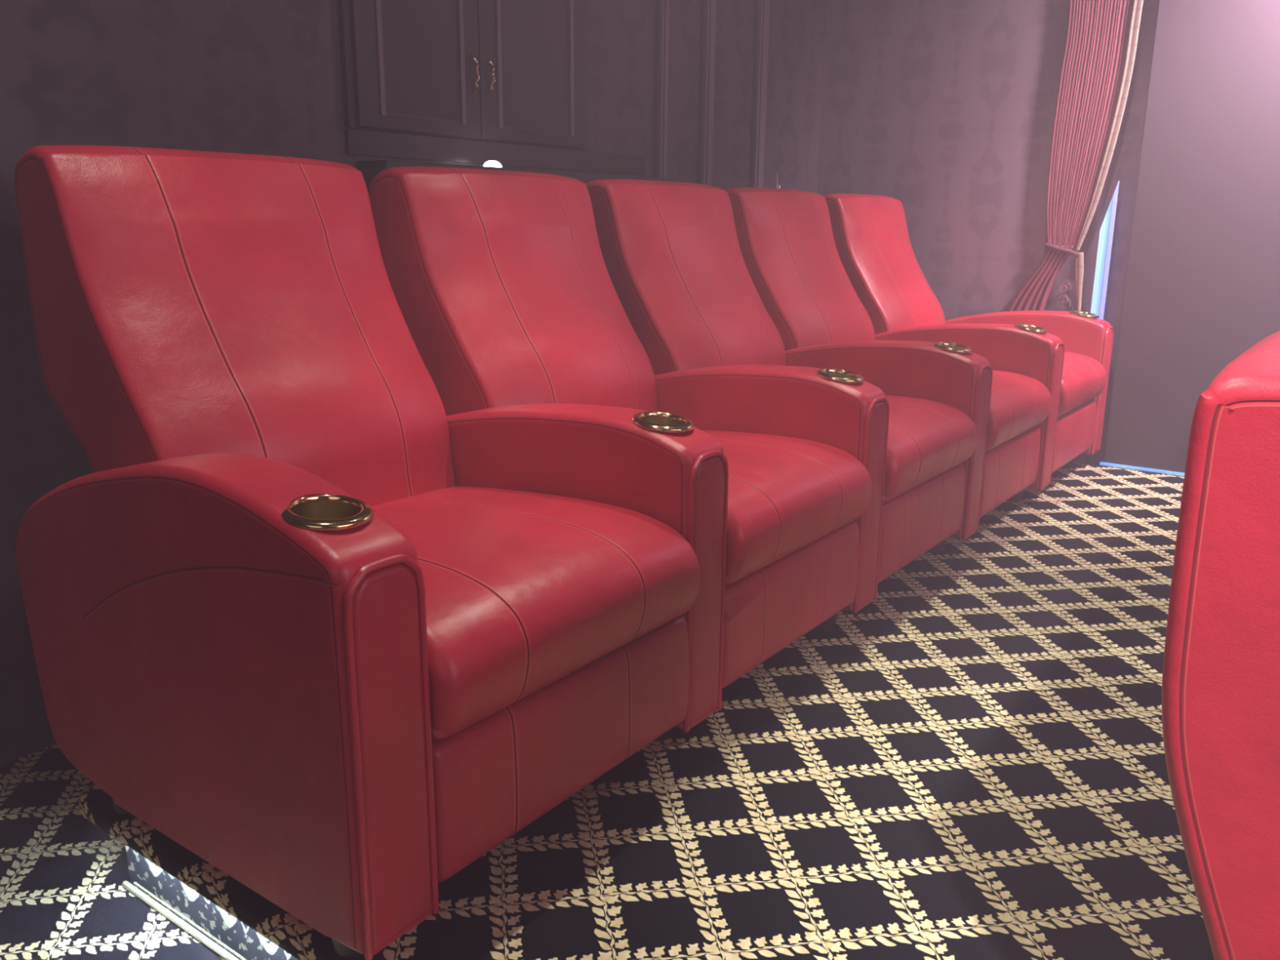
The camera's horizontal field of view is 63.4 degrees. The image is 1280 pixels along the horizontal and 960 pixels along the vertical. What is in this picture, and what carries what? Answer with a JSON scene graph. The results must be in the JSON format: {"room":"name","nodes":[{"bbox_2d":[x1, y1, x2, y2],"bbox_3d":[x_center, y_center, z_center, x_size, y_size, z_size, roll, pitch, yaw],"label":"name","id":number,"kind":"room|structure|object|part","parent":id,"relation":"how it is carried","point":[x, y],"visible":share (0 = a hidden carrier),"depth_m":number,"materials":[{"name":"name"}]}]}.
{"room":"home theater","nodes":[
{"label":"home theater","id":0,"kind":"room"},
{"bbox_2d":[0,743,225,959],"bbox_3d":[1.346,1.064,0.661,6.450,0.100,7.000,10,17,35],"label":"floor","id":1,"kind":"structure","parent":0,"point":[63,896],"depth_m":1.80,"materials":[{"name":"carpet"}]},
{"bbox_2d":[121,880,246,959],"bbox_3d":[-0.255,0.817,1.351,1.582,0.017,0.013,10,17,35],"label":"trim","id":2,"kind":"structure","parent":1,"relation":"on","point":[129,886],"depth_m":1.70,"materials":[{"name":"beige"}]},
{"bbox_2d":[125,844,297,959],"bbox_3d":[0.822,0.405,2.774,1.580,0.145,3.645,10,17,35],"label":"step riser","id":3,"kind":"object","parent":1,"relation":"on","point":[228,930],"depth_m":1.67,"materials":[{"name":"carpet"}]},
{"bbox_2d":[78,462,1214,959],"bbox_3d":[0.795,0.317,2.738,1.652,0.047,3.700,10,17,35],"label":"floor","id":4,"kind":"structure","parent":3,"relation":"on","point":[967,762],"depth_m":1.73,"materials":[{"name":"carpet"}]},
{"bbox_2d":[13,145,699,959],"bbox_3d":[-0.485,-0.001,1.692,0.971,1.052,0.733,10,17,35],"label":"recliner chair","id":5,"kind":"object","parent":4,"relation":"on","point":[271,620],"visible":1,"depth_m":1.51,"materials":[{"name":"red leather"}]},
{"bbox_3d":[-0.627,0.238,1.475,0.819,0.572,0.128,10,17,35],"label":"armrest","id":6,"kind":"part","parent":5,"relation":"part of","materials":[{"name":"red leather"}]},
{"bbox_3d":[-0.660,-0.246,1.841,0.439,0.652,0.611,10,17,35],"label":"backrest","id":7,"kind":"part","parent":5,"relation":"part of","materials":[{"name":"red leather"}]},
{"bbox_3d":[-0.300,0.336,1.254,0.015,0.484,0.100,10,17,35],"label":"panel","id":8,"kind":"part","parent":5,"relation":"part of","materials":[{"name":"red leather"}]},
{"bbox_2d":[371,486,699,740],"bbox_3d":[-0.319,0.151,1.682,0.645,0.181,0.589,10,17,35],"label":"seat cushion","id":9,"kind":"object","parent":5,"relation":"on","point":[529,595],"depth_m":1.51,"materials":[{"name":"red leather"}]},
{"bbox_3d":[-0.126,0.377,1.592,0.104,0.203,0.589,10,17,35],"label":"footrest panel","id":10,"kind":"part","parent":5,"relation":"part of","materials":[{"name":"red leather"}]},
{"bbox_2d":[368,166,871,741],"bbox_3d":[-0.070,-0.140,2.265,0.968,1.052,0.730,10,17,35],"label":"recliner chair","id":11,"kind":"object","parent":4,"relation":"on","point":[503,288],"visible":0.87,"depth_m":2.17,"materials":[{"name":"red leather"}]},
{"bbox_3d":[-0.246,-0.385,2.414,0.439,0.652,0.611,10,17,35],"label":"backrest","id":12,"kind":"part","parent":11,"relation":"part of","materials":[{"name":"red leather"}]},
{"bbox_3d":[-0.213,0.111,2.051,0.819,0.546,0.128,10,17,35],"label":"armrest","id":13,"kind":"part","parent":11,"relation":"part of","materials":[{"name":"red leather"}]},
{"bbox_3d":[0.114,0.197,1.827,0.015,0.484,0.100,10,17,35],"label":"panel","id":14,"kind":"part","parent":11,"relation":"part of","materials":[{"name":"red leather"}]},
{"bbox_2d":[701,430,871,585],"bbox_3d":[0.095,0.012,2.255,0.645,0.181,0.589,10,17,35],"label":"seat cushion","id":15,"kind":"object","parent":11,"relation":"on","point":[787,498],"depth_m":2.06,"materials":[{"name":"red leather"}]},
{"bbox_3d":[0.289,0.238,2.164,0.118,0.203,0.589,10,17,35],"label":"footrest panel","id":16,"kind":"part","parent":11,"relation":"part of","materials":[{"name":"red leather"}]},
{"bbox_2d":[586,178,977,624],"bbox_3d":[0.343,-0.279,2.839,0.982,1.052,0.730,10,17,35],"label":"recliner chair","id":17,"kind":"object","parent":4,"relation":"on","point":[677,271],"visible":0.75,"depth_m":2.74,"materials":[{"name":"red leather"}]},
{"bbox_3d":[0.160,-0.525,2.991,0.439,0.652,0.611,10,17,35],"label":"backrest","id":18,"kind":"part","parent":17,"relation":"part of","materials":[{"name":"red leather"}]},
{"bbox_3d":[0.205,-0.027,2.620,0.819,0.546,0.128,10,17,35],"label":"armrest","id":19,"kind":"part","parent":17,"relation":"part of","materials":[{"name":"red leather"}]},
{"bbox_3d":[0.533,0.058,2.396,0.015,0.484,0.100,10,17,35],"label":"panel","id":20,"kind":"part","parent":17,"relation":"part of","materials":[{"name":"red leather"}]},
{"bbox_3d":[0.707,0.100,2.734,0.104,0.203,0.589,10,17,35],"label":"footrest panel","id":21,"kind":"part","parent":17,"relation":"part of","materials":[{"name":"red leather"}]},
{"bbox_2d":[883,395,977,502],"bbox_3d":[0.513,-0.126,2.824,0.645,0.181,0.589,10,17,35],"label":"seat cushion","id":22,"kind":"object","parent":17,"relation":"on","point":[927,442],"depth_m":2.62,"materials":[{"name":"red leather"}]},
{"bbox_2d":[724,187,1051,551],"bbox_3d":[0.760,-0.417,3.410,1.012,1.052,0.730,10,17,35],"label":"recliner chair","id":23,"kind":"object","parent":4,"relation":"on","point":[792,260],"visible":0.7,"depth_m":3.31,"materials":[{"name":"red leather"}]},
{"bbox_3d":[0.565,-0.666,3.571,0.439,0.652,0.611,10,17,35],"label":"backrest","id":24,"kind":"part","parent":23,"relation":"part of","materials":[{"name":"red leather"}]},
{"bbox_3d":[0.634,-0.163,3.183,0.819,0.546,0.128,10,17,35],"label":"armrest","id":25,"kind":"part","parent":23,"relation":"part of","materials":[{"name":"red leather"}]},
{"bbox_3d":[0.961,-0.078,2.958,0.015,0.484,0.100,10,17,35],"label":"panel","id":26,"kind":"part","parent":23,"relation":"part of","materials":[{"name":"red leather"}]},
{"bbox_3d":[1.135,-0.036,3.296,0.104,0.203,0.589,10,17,35],"label":"footrest panel","id":27,"kind":"part","parent":23,"relation":"part of","materials":[{"name":"red leather"}]},
{"bbox_2d":[986,369,1051,451],"bbox_3d":[0.942,-0.262,3.386,0.645,0.181,0.589,10,17,35],"label":"seat cushion","id":28,"kind":"object","parent":23,"relation":"on","point":[1018,403],"depth_m":3.18,"materials":[{"name":"red leather"}]},
{"bbox_2d":[822,193,1113,502],"bbox_3d":[1.222,-0.565,4.019,1.028,1.052,0.848,10,17,35],"label":"recliner chair","id":29,"kind":"object","parent":4,"relation":"on","point":[1068,353],"visible":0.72,"depth_m":3.90,"materials":[{"name":"red leather"}]},
{"bbox_3d":[0.986,-0.803,4.138,0.439,0.652,0.611,10,17,35],"label":"backrest","id":30,"kind":"part","parent":29,"relation":"part of","materials":[{"name":"red leather"}]},
{"bbox_3d":[1.067,-0.298,3.742,0.819,0.546,0.128,10,17,35],"label":"armrest","id":31,"kind":"part","parent":29,"relation":"part of","materials":[{"name":"red leather"}]},
{"bbox_3d":[1.491,-0.436,4.307,0.819,0.546,0.128,10,17,35],"label":"armrest","id":32,"kind":"part","parent":29,"relation":"part of","materials":[{"name":"red leather"}]},
{"bbox_3d":[1.395,-0.213,3.517,0.015,0.484,0.100,10,17,35],"label":"panel","id":33,"kind":"part","parent":29,"relation":"part of","materials":[{"name":"red leather"}]},
{"bbox_3d":[1.569,-0.172,3.855,0.104,0.203,0.589,10,17,35],"label":"footrest panel","id":34,"kind":"part","parent":29,"relation":"part of","materials":[{"name":"red leather"}]},
{"bbox_2d":[1057,351,1106,416],"bbox_3d":[1.375,-0.398,3.945,0.645,0.181,0.589,10,17,35],"label":"seat cushion","id":35,"kind":"object","parent":29,"relation":"on","point":[1083,374],"depth_m":3.75,"materials":[{"name":"red leather"}]},
{"bbox_3d":[1.818,-0.350,4.083,0.015,0.484,0.100,10,17,35],"label":"panel","id":36,"kind":"part","parent":29,"relation":"part of","materials":[{"name":"red leather"}]},
{"bbox_2d":[1099,462,1184,475],"bbox_3d":[3.153,0.171,3.291,3.190,0.011,0.007,10,17,35],"label":"light strip","id":37,"kind":"object","parent":4,"relation":"on","point":[1100,463],"visible":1,"depth_m":4.11,"materials":[{"name":"blue"}]},
{"bbox_2d":[356,160,669,191],"bbox_3d":[-0.322,-0.322,3.311,0.119,1.275,1.270,10,17,35],"label":"cabinet","id":38,"kind":"object","parent":1,"relation":"on","point":[369,169],"visible":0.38,"depth_m":2.83,"materials":[{"name":"grey wood"}]},
{"bbox_2d":[483,160,502,167],"bbox_3d":[-0.425,-0.910,2.985,0.054,0.019,0.054,10,17,35],"label":"lamp","id":39,"kind":"object","parent":38,"relation":"on","point":[489,163],"visible":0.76,"depth_m":2.97,"materials":[{"name":"white glass"}]},
{"bbox_2d":[1161,330,1279,959],"bbox_3d":[1.044,0.406,0.981,0.965,1.017,0.848,10,17,35],"label":"recliner chair","id":40,"kind":"object","parent":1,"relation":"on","point":[1220,684],"visible":1,"depth_m":0.93,"materials":[{"name":"red leather"}]},
{"bbox_2d":[0,0,826,764],"bbox_3d":[-1.207,-0.814,2.118,0.100,2.790,7.000,10,17,35],"label":"wall","id":41,"kind":"structure","parent":0,"point":[249,77],"depth_m":2.34,"materials":[{"name":"purple paint"}]},
{"bbox_2d":[337,0,590,150],"bbox_3d":[-0.435,-1.637,2.854,0.065,1.335,0.980,10,17,35],"label":"upper cabinet","id":42,"kind":"object","parent":41,"relation":"attached to","point":[504,71],"visible":1,"depth_m":2.91,"materials":[{"name":"grey wood"}]},
{"bbox_3d":[-0.583,-1.580,2.658,0.026,1.312,0.435,10,17,35],"label":"door","id":43,"kind":"part","parent":42,"relation":"part of","materials":[{"name":"grey wood"}]},
{"bbox_3d":[-0.464,-1.141,2.912,0.029,0.108,0.015,10,17,35],"label":"handle","id":44,"kind":"part","parent":42,"relation":"part of","materials":[{"name":"gold metal"}]},
{"bbox_3d":[-0.427,-1.153,2.961,0.029,0.108,0.015,10,17,35],"label":"handle","id":45,"kind":"part","parent":42,"relation":"part of","materials":[{"name":"gold metal"}]},
{"bbox_3d":[-0.314,-1.667,3.017,0.026,1.312,0.471,10,17,35],"label":"door","id":46,"kind":"part","parent":42,"relation":"part of","materials":[{"name":"grey wood"}]},
{"bbox_2d":[344,128,645,174],"bbox_3d":[-0.368,-0.991,3.165,0.012,0.062,1.300,10,17,35],"label":"countertop","id":47,"kind":"structure","parent":41,"relation":"attached to","point":[357,142],"depth_m":3.03,"materials":[{"name":"wood"}]},
{"bbox_2d":[654,0,669,178],"bbox_3d":[0.077,-1.153,3.734,0.036,2.690,0.040,10,17,35],"label":"trim","id":48,"kind":"structure","parent":41,"relation":"attached to","point":[662,6],"depth_m":3.66,"materials":[{"name":"grey wood"}]},
{"bbox_2d":[697,0,716,186],"bbox_3d":[0.252,-1.210,3.968,0.036,2.690,0.055,10,17,35],"label":"trim","id":49,"kind":"structure","parent":41,"relation":"attached to","point":[707,64],"depth_m":3.89,"materials":[{"name":"grey wood"}]},
{"bbox_2d":[749,0,769,187],"bbox_3d":[0.484,-1.285,4.278,0.036,2.690,0.065,10,17,35],"label":"trim","id":50,"kind":"structure","parent":41,"relation":"attached to","point":[759,84],"depth_m":4.19,"materials":[{"name":"grey wood"}]},
{"bbox_2d":[776,172,780,189],"bbox_3d":[0.570,-1.229,4.408,0.046,0.150,0.029,10,17,35],"label":"fitting","id":51,"kind":"object","parent":41,"relation":"attached to","point":[777,184],"visible":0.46,"depth_m":4.38,"materials":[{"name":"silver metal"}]},
{"bbox_2d":[817,0,1184,476],"bbox_3d":[3.411,-0.982,2.969,6.350,2.790,0.100,10,17,35],"label":"wall","id":52,"kind":"structure","parent":0,"point":[944,109],"depth_m":4.33,"materials":[{"name":"purple paint"}]},
{"bbox_2d":[1005,0,1143,311],"bbox_3d":[1.664,-1.277,4.103,0.545,2.600,0.050,10,17,35],"label":"curtain","id":53,"kind":"object","parent":52,"relation":"hanging from","point":[1097,64],"visible":0.74,"depth_m":4.02,"materials":[{"name":"pink fabric"}]},
{"bbox_2d":[1005,245,1074,311],"bbox_3d":[1.584,-0.495,4.351,0.368,0.962,0.023,10,17,35],"label":"drape","id":54,"kind":"object","parent":53,"relation":"hanging from","point":[1033,295],"depth_m":4.23,"materials":[{"name":"fabric"}]},
{"bbox_3d":[1.750,-0.777,4.141,0.042,0.256,0.007,10,17,35],"label":"trim","id":55,"kind":"part","parent":53,"relation":"part of","materials":[{"name":"beige fabric"}]},
{"bbox_2d":[1046,0,1133,250],"bbox_3d":[1.734,-1.719,3.939,0.332,1.661,0.008,10,17,35],"label":"drape","id":56,"kind":"object","parent":53,"relation":"hanging from","point":[1096,68],"depth_m":4.01,"materials":[{"name":"fabric"}]},
{"bbox_3d":[1.811,-1.702,3.875,0.179,1.661,0.007,10,17,35],"label":"edge trim","id":57,"kind":"part","parent":53,"relation":"part of","materials":[{"name":"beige fabric"}]},
{"bbox_2d":[1090,180,1119,319],"bbox_3d":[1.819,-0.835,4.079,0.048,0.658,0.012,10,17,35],"label":"window","id":58,"kind":"structure","parent":52,"relation":"attached to","point":[1106,231],"depth_m":4.07,"materials":[{"name":"blue"}]},
{"bbox_2d":[1103,0,1279,472],"bbox_3d":[3.188,-1.023,3.017,3.178,2.438,0.062,10,17,35],"label":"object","id":59,"kind":"structure","parent":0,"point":[1202,289],"depth_m":3.82,"materials":[{"name":"paint"}]}
]}

